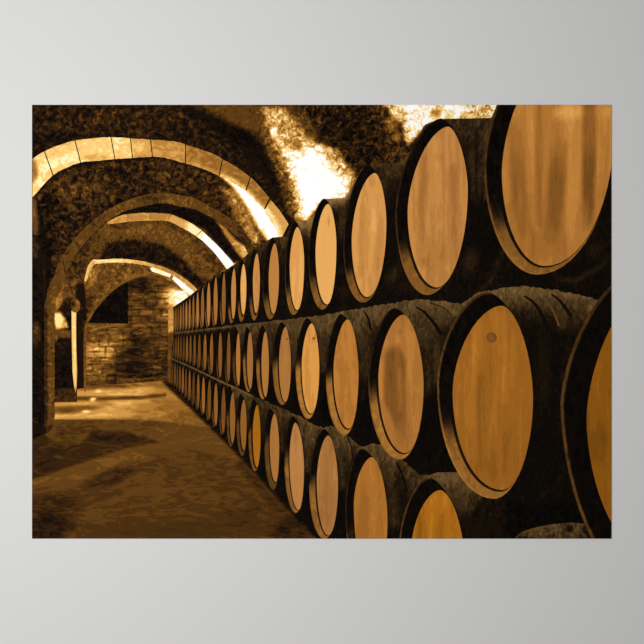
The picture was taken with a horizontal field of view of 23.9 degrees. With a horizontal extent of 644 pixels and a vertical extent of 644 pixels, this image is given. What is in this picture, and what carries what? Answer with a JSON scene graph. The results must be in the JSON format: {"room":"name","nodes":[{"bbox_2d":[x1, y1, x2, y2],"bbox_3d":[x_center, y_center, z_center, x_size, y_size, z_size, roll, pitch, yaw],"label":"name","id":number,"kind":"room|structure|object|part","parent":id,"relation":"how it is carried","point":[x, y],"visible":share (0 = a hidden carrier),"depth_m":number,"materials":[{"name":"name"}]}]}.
{"room":"wine cellar","nodes":[
{"label":"wine cellar","id":0,"kind":"room"},
{"bbox_2d":[0,0,643,643],"bbox_3d":[0.000,0.000,2.060,5.200,3.000,0.120,0,0,0],"label":"wall","id":1,"kind":"structure","parent":0,"point":[53,52],"depth_m":2.00,"materials":[{"name":"grey paint"}]},
{"bbox_2d":[32,105,610,538],"bbox_3d":[0.000,0.000,1.999,0.760,0.569,0.002,0,0,0],"label":"poster","id":2,"kind":"object","parent":1,"relation":"attached to","point":[249,321],"visible":1,"depth_m":2.00,"materials":[{"name":"brown paper"}]},
{"bbox_3d":[-0.325,0.039,1.998,0.007,0.109,0.001,0,0,0],"label":"pale post","id":3,"kind":"part","parent":2,"relation":"part of","materials":[{"name":"beige stone"}]},
{"bbox_3d":[-0.199,0.030,1.998,0.008,0.102,0.001,0,0,0],"label":"post","id":4,"kind":"part","parent":2,"relation":"part of","materials":[{"name":"brown stone"}]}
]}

